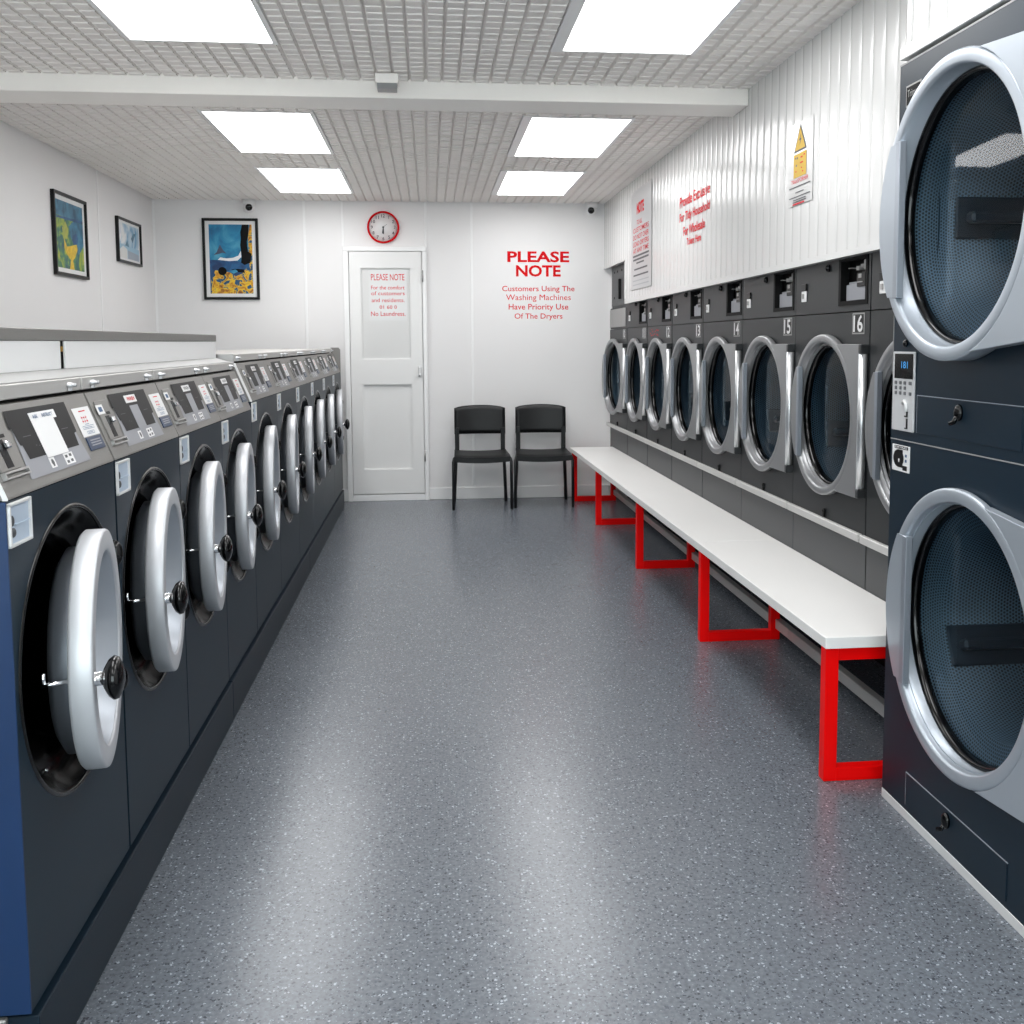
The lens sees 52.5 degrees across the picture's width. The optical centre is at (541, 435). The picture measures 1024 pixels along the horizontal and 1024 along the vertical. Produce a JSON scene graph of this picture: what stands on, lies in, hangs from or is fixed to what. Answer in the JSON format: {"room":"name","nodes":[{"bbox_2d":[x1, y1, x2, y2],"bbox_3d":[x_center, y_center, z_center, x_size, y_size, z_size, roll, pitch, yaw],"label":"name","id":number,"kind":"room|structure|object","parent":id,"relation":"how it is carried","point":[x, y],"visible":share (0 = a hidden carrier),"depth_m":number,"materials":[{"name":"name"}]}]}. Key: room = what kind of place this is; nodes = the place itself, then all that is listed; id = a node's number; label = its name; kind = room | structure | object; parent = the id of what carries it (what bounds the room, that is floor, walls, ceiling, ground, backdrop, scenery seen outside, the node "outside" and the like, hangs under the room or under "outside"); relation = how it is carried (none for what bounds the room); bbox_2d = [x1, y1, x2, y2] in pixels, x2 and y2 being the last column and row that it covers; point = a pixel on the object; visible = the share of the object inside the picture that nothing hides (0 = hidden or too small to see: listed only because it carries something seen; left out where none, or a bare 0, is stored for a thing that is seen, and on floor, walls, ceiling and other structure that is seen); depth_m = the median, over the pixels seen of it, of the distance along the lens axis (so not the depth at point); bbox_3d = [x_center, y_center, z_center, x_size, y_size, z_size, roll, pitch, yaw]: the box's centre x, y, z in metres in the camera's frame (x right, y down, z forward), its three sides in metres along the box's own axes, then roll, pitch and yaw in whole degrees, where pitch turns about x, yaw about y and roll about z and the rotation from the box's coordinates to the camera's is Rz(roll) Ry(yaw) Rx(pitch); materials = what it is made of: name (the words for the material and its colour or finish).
{"room":"laundry","nodes":[
{"label":"laundry","id":0,"kind":"room"},
{"bbox_2d":[0,120,156,332],"bbox_3d":[-2.788,-0.268,3.541,0.120,2.724,11.060,-1,5,-6],"label":"wall","id":1,"kind":"structure","parent":0,"point":[32,295],"depth_m":6.58,"materials":[{"name":"paint"}]},
{"bbox_2d":[50,189,89,279],"bbox_3d":[-3.075,-1.297,6.766,0.025,0.526,0.624,-1,5,-6],"label":"framed picture","id":2,"kind":"object","parent":1,"relation":"attached to","point":[69,225],"visible":1,"depth_m":6.74,"materials":[{"name":"multicoloured paper"}]},
{"bbox_2d":[55,198,84,271],"bbox_3d":[-3.077,-1.297,6.765,0.001,0.426,0.504,-1,5,-6],"label":"print","id":3,"kind":"object","parent":2,"relation":"attached to","point":[69,212],"depth_m":6.76,"materials":[{"name":"multicoloured paper"}]},
{"bbox_2d":[96,170,103,330],"bbox_3d":[-3.149,-0.568,7.460,0.006,2.624,0.022,-1,5,-6],"label":"trim","id":4,"kind":"structure","parent":1,"relation":"attached to","point":[96,170],"depth_m":7.39,"materials":[{"name":"white"}]},
{"bbox_2d":[115,215,142,266],"bbox_3d":[-3.220,-1.505,8.089,0.025,0.338,0.636,-1,5,-6],"label":"framed picture","id":5,"kind":"object","parent":1,"relation":"attached to","point":[128,234],"visible":1,"depth_m":8.07,"materials":[{"name":"blue paper"}]},
{"bbox_2d":[119,222,138,261],"bbox_3d":[-3.222,-1.505,8.089,0.001,0.262,0.540,-1,5,-6],"label":"print","id":6,"kind":"object","parent":5,"relation":"attached to","point":[128,231],"depth_m":8.10,"materials":[{"name":"blue paper"}]},
{"bbox_2d":[154,199,610,494],"bbox_3d":[-0.893,-0.788,9.244,4.880,2.724,0.120,-1,5,-6],"label":"wall","id":7,"kind":"structure","parent":0,"point":[524,361],"depth_m":9.18,"materials":[{"name":"paint"}]},
{"bbox_2d":[152,199,158,332],"bbox_3d":[-3.304,-0.699,8.927,0.022,2.624,0.006,-1,5,-6],"label":"trim","id":8,"kind":"structure","parent":7,"relation":"attached to","point":[153,213],"depth_m":8.86,"materials":[{"name":"white"}]},
{"bbox_2d":[201,218,259,299],"bbox_3d":[-2.674,-1.514,8.913,0.468,0.692,0.025,-1,5,-6],"label":"framed picture","id":9,"kind":"object","parent":7,"relation":"attached to","point":[230,246],"visible":1,"depth_m":8.91,"materials":[{"name":"paper"}]},
{"bbox_2d":[208,224,253,293],"bbox_3d":[-2.674,-1.515,8.914,0.360,0.588,0.001,-1,5,-6],"label":"print","id":10,"kind":"object","parent":9,"relation":"attached to","point":[230,246],"depth_m":8.91,"materials":[{"name":"multicoloured"}]},
{"bbox_2d":[302,201,308,348],"bbox_3d":[-2.051,-0.769,9.057,0.022,2.519,0.006,-1,5,-6],"label":"trim","id":11,"kind":"structure","parent":7,"relation":"attached to","point":[303,202],"depth_m":9.00,"materials":[{"name":"white"}]},
{"bbox_2d":[341,201,343,246],"bbox_3d":[-1.731,-1.834,8.996,0.022,0.388,0.006,-1,5,-6],"label":"trim","id":12,"kind":"structure","parent":7,"relation":"attached to","point":[342,206],"depth_m":8.99,"materials":[{"name":"white"}]},
{"bbox_2d":[367,211,398,243],"bbox_3d":[-1.382,-1.810,9.022,0.278,0.278,0.034,-1,5,-6],"label":"wall clock","id":13,"kind":"object","parent":7,"relation":"attached to","point":[382,226],"visible":1,"depth_m":9.02,"materials":[{"name":"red plastic"}]},
{"bbox_2d":[343,246,429,501],"bbox_3d":[-1.365,-0.529,9.114,0.717,2.235,0.082,-1,5,-6],"label":"door","id":14,"kind":"structure","parent":7,"relation":"in","point":[387,414],"depth_m":9.13,"materials":[{"name":"white"}]},
{"bbox_2d":[368,269,406,320],"bbox_3d":[-1.349,-1.228,9.080,0.330,0.445,0.002,-1,5,-6],"label":"notice","id":15,"kind":"object","parent":14,"relation":"attached to","point":[387,287],"visible":1,"depth_m":9.08,"materials":[{"name":"white paper"}]},
{"bbox_2d":[424,202,426,246],"bbox_3d":[-1.020,-1.844,9.073,0.022,0.388,0.006,-1,5,-6],"label":"trim","id":16,"kind":"structure","parent":7,"relation":"attached to","point":[425,206],"depth_m":9.07,"materials":[{"name":"white"}]},
{"bbox_2d":[470,202,474,486],"bbox_3d":[-0.618,-0.789,9.211,0.022,2.519,0.006,-1,5,-6],"label":"trim","id":17,"kind":"structure","parent":7,"relation":"attached to","point":[471,223],"depth_m":9.19,"materials":[{"name":"white"}]},
{"bbox_2d":[344,484,609,500],"bbox_3d":[-1.342,0.529,9.245,3.950,0.105,0.015,-1,5,-6],"label":"baseboard","id":18,"kind":"structure","parent":7,"relation":"attached to","point":[556,490],"depth_m":9.35,"materials":[{"name":"white"}]},
{"bbox_2d":[502,251,574,319],"bbox_3d":[-0.032,-1.329,9.228,0.648,0.609,0.001,-1,5,-6],"label":"lettering","id":19,"kind":"object","parent":7,"relation":"attached to","point":[543,253],"depth_m":9.22,"materials":[{"name":"red plastic"}]},
{"bbox_2d":[611,268,627,496],"bbox_3d":[1.026,-0.744,9.358,0.802,2.600,0.074,-1,5,-6],"label":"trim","id":20,"kind":"structure","parent":7,"relation":"attached to","point":[611,268],"depth_m":9.29,"materials":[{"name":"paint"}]},
{"bbox_2d":[608,486,883,716],"bbox_3d":[0.961,0.760,6.302,0.035,0.046,6.336,-1,5,-6],"label":"trim","id":21,"kind":"structure","parent":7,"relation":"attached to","point":[869,696],"depth_m":4.85,"materials":[{"name":"silver metal"}]},
{"bbox_2d":[0,0,859,203],"bbox_3d":[-0.358,-1.617,3.684,4.980,0.122,11.060,-1,5,-6],"label":"ceiling","id":22,"kind":"structure","parent":0,"point":[158,152],"depth_m":4.77,"materials":[{"name":"silver metal"}]},
{"bbox_2d":[86,0,277,44],"bbox_3d":[-1.315,-1.562,3.618,0.600,0.033,1.225,-1,5,-6],"label":"recessed light","id":23,"kind":"object","parent":22,"relation":"in","point":[188,21],"visible":0.96,"depth_m":3.94,"materials":[{"name":"white plastic"}]},
{"bbox_2d":[242,198,255,212],"bbox_3d":[-2.501,-1.956,8.844,0.112,0.112,0.112,-1,5,-6],"label":"security camera","id":24,"kind":"object","parent":22,"relation":"attached to","point":[248,204],"visible":1,"depth_m":8.80,"materials":[{"name":"white plastic"}]},
{"bbox_2d":[197,109,333,153],"bbox_3d":[-1.584,-1.783,6.094,0.600,0.033,1.225,-1,5,-6],"label":"recessed light","id":25,"kind":"object","parent":22,"relation":"in","point":[278,132],"visible":0.75,"depth_m":6.01,"materials":[{"name":"white plastic"}]},
{"bbox_2d":[254,166,353,193],"bbox_3d":[-1.778,-1.942,7.876,0.600,0.033,1.225,-1,5,-6],"label":"recessed light","id":26,"kind":"object","parent":22,"relation":"in","point":[330,180],"visible":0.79,"depth_m":7.78,"materials":[{"name":"white plastic"}]},
{"bbox_2d":[491,169,585,195],"bbox_3d":[-0.052,-1.966,8.062,0.621,0.033,1.225,-1,5,-6],"label":"recessed light","id":27,"kind":"object","parent":22,"relation":"in","point":[517,183],"visible":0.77,"depth_m":7.98,"materials":[{"name":"white plastic"}]},
{"bbox_2d":[507,114,635,157],"bbox_3d":[0.141,-1.807,6.279,0.621,0.033,1.225,-1,5,-6],"label":"recessed light","id":28,"kind":"object","parent":22,"relation":"in","point":[542,136],"visible":0.75,"depth_m":6.19,"materials":[{"name":"white plastic"}]},
{"bbox_2d":[585,202,597,215],"bbox_3d":[0.437,-1.997,9.160,0.112,0.112,0.112,-1,5,-6],"label":"security camera","id":29,"kind":"object","parent":22,"relation":"attached to","point":[591,207],"visible":1,"depth_m":9.12,"materials":[{"name":"white plastic"}]},
{"bbox_2d":[550,0,744,55],"bbox_3d":[0.410,-1.586,3.803,0.621,0.033,1.225,-1,5,-6],"label":"recessed light","id":30,"kind":"object","parent":22,"relation":"in","point":[655,27],"visible":0.97,"depth_m":4.02,"materials":[{"name":"white plastic"}]},
{"bbox_2d":[76,497,1023,1023],"bbox_3d":[-0.346,1.105,3.929,4.980,0.100,11.060,-1,5,-6],"label":"floor","id":31,"kind":"structure","parent":0,"point":[486,763],"depth_m":3.00,"materials":[{"name":"plastic"}]},
{"bbox_2d":[0,377,128,1015],"bbox_3d":[-1.257,0.473,2.165,0.860,1.165,0.640,-1,5,-6],"label":"washing machine","id":32,"kind":"object","parent":31,"relation":"on","point":[64,829],"visible":1,"depth_m":2.05,"materials":[{"name":"grey metal"}]},
{"bbox_2d":[11,516,15,537],"bbox_3d":[-0.955,0.165,1.871,0.008,0.041,0.019,-1,5,-6],"label":"label","id":33,"kind":"object","parent":32,"relation":"attached to","point":[13,518],"depth_m":1.87,"materials":[{"name":"grey"}]},
{"bbox_2d":[83,423,94,433],"bbox_3d":[-1.048,-0.016,2.399,0.009,0.023,0.075,-1,5,-6],"label":"print","id":34,"kind":"object","parent":32,"relation":"attached to","point":[88,428],"depth_m":2.40},
{"bbox_2d":[90,437,101,445],"bbox_3d":[-1.033,0.015,2.404,0.006,0.014,0.070,-1,5,-6],"label":"print","id":35,"kind":"object","parent":32,"relation":"on","point":[94,441],"depth_m":2.40,"materials":[{"name":"grey"}]},
{"bbox_2d":[0,327,228,384],"bbox_3d":[-1.356,-0.248,3.063,0.376,0.114,2.513,-1,5,-6],"label":"partition wall","id":36,"kind":"structure","parent":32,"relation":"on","point":[26,354],"depth_m":2.70,"materials":[{"name":"white painted board"},{"name":"grey laminate"}]},
{"bbox_2d":[72,370,189,845],"bbox_3d":[-1.339,0.416,2.808,0.835,1.164,0.635,-1,5,-6],"label":"washing machine","id":37,"kind":"object","parent":31,"relation":"on","point":[130,413],"visible":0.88,"depth_m":2.72,"materials":[{"name":"grey metal"}]},
{"bbox_2d":[0,490,343,1023],"bbox_3d":[-1.669,0.851,5.378,0.705,0.158,7.030,-1,5,-6],"label":"plinth","id":38,"kind":"object","parent":31,"relation":"on","point":[66,996],"visible":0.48,"depth_m":2.75,"materials":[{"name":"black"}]},
{"bbox_2d":[146,365,232,745],"bbox_3d":[-1.412,0.360,3.443,0.828,1.164,0.635,-1,5,-6],"label":"washing machine","id":39,"kind":"object","parent":31,"relation":"on","point":[187,400],"visible":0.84,"depth_m":3.34,"materials":[{"name":"grey metal"}]},
{"bbox_2d":[194,362,262,679],"bbox_3d":[-1.484,0.303,4.077,0.822,1.164,0.635,-1,5,-6],"label":"washing machine","id":40,"kind":"object","parent":31,"relation":"on","point":[239,462],"visible":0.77,"depth_m":3.98,"materials":[{"name":"grey metal"}]},
{"bbox_2d":[216,353,286,630],"bbox_3d":[-1.559,0.226,4.759,0.820,1.197,0.742,-1,5,-6],"label":"washing machine","id":41,"kind":"object","parent":31,"relation":"on","point":[254,379],"visible":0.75,"depth_m":4.64,"materials":[{"name":"grey metal"}]},
{"bbox_2d":[216,352,306,589],"bbox_3d":[-1.639,0.160,5.497,0.820,1.196,0.738,-1,5,-6],"label":"washing machine","id":42,"kind":"object","parent":31,"relation":"on","point":[276,367],"visible":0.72,"depth_m":5.37,"materials":[{"name":"grey metal"}]},
{"bbox_2d":[216,351,321,559],"bbox_3d":[-1.716,0.095,6.231,0.825,1.196,0.738,-1,5,-6],"label":"washing machine","id":43,"kind":"object","parent":31,"relation":"on","point":[304,410],"visible":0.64,"depth_m":6.09,"materials":[{"name":"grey metal"}]},
{"bbox_2d":[216,350,332,535],"bbox_3d":[-1.800,0.029,6.966,0.816,1.196,0.738,-1,5,-6],"label":"washing machine","id":44,"kind":"object","parent":31,"relation":"on","point":[317,401],"visible":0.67,"depth_m":6.84,"materials":[{"name":"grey metal"}]},
{"bbox_2d":[239,349,341,515],"bbox_3d":[-1.880,-0.037,7.701,0.816,1.196,0.738,-1,5,-6],"label":"washing machine","id":45,"kind":"object","parent":31,"relation":"on","point":[328,396],"visible":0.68,"depth_m":7.58,"materials":[{"name":"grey metal"}]},
{"bbox_2d":[320,348,349,500],"bbox_3d":[-1.960,-0.106,8.438,0.816,1.204,0.743,-1,5,-6],"label":"washing machine","id":46,"kind":"object","parent":31,"relation":"on","point":[333,358],"visible":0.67,"depth_m":8.33,"materials":[{"name":"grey metal"}]},
{"bbox_2d":[452,405,512,509],"bbox_3d":[-0.523,0.179,8.910,0.515,0.856,0.482,-1,5,-6],"label":"chair","id":47,"kind":"object","parent":31,"relation":"on","point":[468,419],"visible":1,"depth_m":9.06,"materials":[{"name":"black plastic"}]},
{"bbox_2d":[513,404,574,507],"bbox_3d":[0.002,0.170,8.991,0.515,0.856,0.482,-1,5,-4],"label":"chair","id":48,"kind":"object","parent":31,"relation":"on","point":[531,418],"visible":1,"depth_m":9.14,"materials":[{"name":"black plastic"}]},
{"bbox_2d":[602,263,627,454],"bbox_3d":[0.980,-0.448,8.906,0.838,2.090,0.802,-1,5,-6],"label":"dryer","id":49,"kind":"object","parent":31,"relation":"on","point":[613,361],"visible":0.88,"depth_m":8.93,"materials":[{"name":"grey metal"}]},
{"bbox_2d":[617,279,620,298],"bbox_3d":[0.652,-1.237,8.770,0.022,0.170,0.060,-1,5,-6],"label":"grille","id":50,"kind":"object","parent":49,"relation":"attached to","point":[618,280],"depth_m":8.74,"materials":[{"name":"black plastic"}]},
{"bbox_2d":[606,422,887,555],"bbox_3d":[0.931,0.174,6.231,0.020,0.031,6.336,-1,5,-6],"label":"trim","id":51,"kind":"structure","parent":49,"relation":"attached to","point":[871,543],"depth_m":4.77,"materials":[{"name":"silver metal"}]},
{"bbox_2d":[624,300,653,466],"bbox_3d":[1.088,-0.208,8.130,0.796,1.750,0.775,-1,5,-6],"label":"dryer","id":52,"kind":"object","parent":31,"relation":"on","point":[637,312],"visible":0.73,"depth_m":8.13,"materials":[{"name":"grey paint"}]},
{"bbox_2d":[644,295,672,479],"bbox_3d":[1.172,-0.138,7.349,0.796,1.750,0.775,-1,5,-6],"label":"dryer","id":53,"kind":"object","parent":31,"relation":"on","point":[660,310],"visible":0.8,"depth_m":7.36,"materials":[{"name":"grey paint"}]},
{"bbox_2d":[668,288,709,496],"bbox_3d":[1.257,-0.068,6.569,0.796,1.750,0.775,-1,5,-6],"label":"dryer","id":54,"kind":"object","parent":31,"relation":"on","point":[688,307],"visible":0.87,"depth_m":6.58,"materials":[{"name":"grey paint"}]},
{"bbox_2d":[699,280,751,518],"bbox_3d":[1.341,0.001,5.794,0.796,1.750,0.775,-1,5,-6],"label":"dryer","id":55,"kind":"object","parent":31,"relation":"on","point":[721,364],"visible":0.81,"depth_m":5.81,"materials":[{"name":"grey paint"}]},
{"bbox_2d":[570,447,885,780],"bbox_3d":[0.768,0.603,6.242,0.402,0.474,5.969,-1,5,-6],"label":"bench","id":56,"kind":"object","parent":31,"relation":"on","point":[848,622],"visible":0.86,"depth_m":4.42,"materials":[{"name":"white laminate"}]},
{"bbox_2d":[738,269,807,548],"bbox_3d":[1.425,0.070,5.025,0.796,1.750,0.775,-1,5,-6],"label":"dryer","id":57,"kind":"object","parent":31,"relation":"on","point":[767,371],"visible":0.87,"depth_m":5.03,"materials":[{"name":"grey paint"}]},
{"bbox_2d":[790,253,884,666],"bbox_3d":[1.508,0.138,4.257,0.796,1.750,0.775,-1,5,-6],"label":"dryer","id":58,"kind":"object","parent":31,"relation":"on","point":[830,386],"visible":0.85,"depth_m":4.25,"materials":[{"name":"grey metal"}]},
{"bbox_2d":[801,291,806,301],"bbox_3d":[1.122,-0.593,4.436,0.006,0.045,0.053,-1,5,-6],"label":"label","id":59,"kind":"object","parent":58,"relation":"attached to","point":[803,293],"depth_m":4.43,"materials":[{"name":"white paper"}]},
{"bbox_2d":[865,251,893,601],"bbox_3d":[1.592,0.207,3.484,0.796,1.750,0.775,-1,5,-6],"label":"dryer","id":60,"kind":"object","parent":31,"relation":"on","point":[878,414],"visible":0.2,"depth_m":3.69,"materials":[{"name":"grey paint"}]},
{"bbox_2d":[879,281,885,293],"bbox_3d":[1.206,-0.523,3.663,0.006,0.045,0.053,-1,5,-6],"label":"label","id":61,"kind":"object","parent":60,"relation":"attached to","point":[881,284],"depth_m":3.66,"materials":[{"name":"white paper"}]},
{"bbox_2d":[879,0,1023,937],"bbox_3d":[1.478,0.055,2.702,0.925,2.194,0.897,-1,5,-6],"label":"dryer","id":62,"kind":"object","parent":31,"relation":"on","point":[951,225],"visible":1,"depth_m":2.87,"materials":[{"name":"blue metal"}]},
{"bbox_2d":[604,0,907,303],"bbox_3d":[0.910,-1.330,6.122,0.036,0.942,6.355,-1,5,-6],"label":"wall","id":63,"kind":"structure","parent":0,"point":[847,76],"depth_m":4.61,"materials":[{"name":"white"}]},
{"bbox_2d":[0,70,748,116],"bbox_3d":[-0.943,-1.647,4.971,3.893,0.109,0.260,-1,5,-6],"label":"beam","id":64,"kind":"structure","parent":63,"relation":"attached to","point":[42,88],"depth_m":4.91,"materials":[{"name":"white paint"}]},
{"bbox_2d":[375,73,398,92],"bbox_3d":[-0.709,-1.614,4.747,0.104,0.067,0.090,-1,5,-6],"label":"sensor","id":65,"kind":"object","parent":64,"relation":"attached to","point":[385,82],"visible":1,"depth_m":4.71,"materials":[{"name":"white paint"}]},
{"bbox_2d":[631,179,651,290],"bbox_3d":[0.728,-1.454,7.634,0.004,0.735,0.730,-1,5,-6],"label":"notice","id":66,"kind":"object","parent":63,"relation":"attached to","point":[641,199],"visible":1,"depth_m":7.60,"materials":[{"name":"grey"}]},
{"bbox_2d":[680,185,709,244],"bbox_3d":[0.896,-1.292,6.122,0.001,0.310,0.700,-1,5,-6],"label":"lettering","id":67,"kind":"object","parent":63,"relation":"attached to","point":[687,200],"depth_m":6.12,"materials":[{"name":"red paint"}]},
{"bbox_2d":[788,114,813,207],"bbox_3d":[1.085,-1.145,4.358,0.004,0.343,0.286,-1,5,-6],"label":"notice","id":68,"kind":"object","parent":63,"relation":"attached to","point":[800,178],"visible":1,"depth_m":4.34,"materials":[{"name":"white"}]},
{"bbox_2d":[792,153,804,205],"bbox_3d":[1.083,-1.077,4.374,0.001,0.200,0.140,-1,5,-6],"label":"print","id":69,"kind":"object","parent":68,"relation":"attached to","point":[804,153],"depth_m":4.35},
{"bbox_2d":[789,157,809,203],"bbox_3d":[1.084,-1.081,4.364,0.001,0.189,0.250,-1,5,-6],"label":"print","id":70,"kind":"object","parent":68,"relation":"attached to","point":[799,167],"depth_m":4.37,"materials":[{"name":"grey"}]},
{"bbox_2d":[900,0,1010,60],"bbox_3d":[1.395,-1.100,0.734,0.238,0.441,4.548,-1,5,-6],"label":"wall","id":71,"kind":"structure","parent":63,"relation":"attached to","point":[929,22],"depth_m":2.79,"materials":[{"name":"white paint"}]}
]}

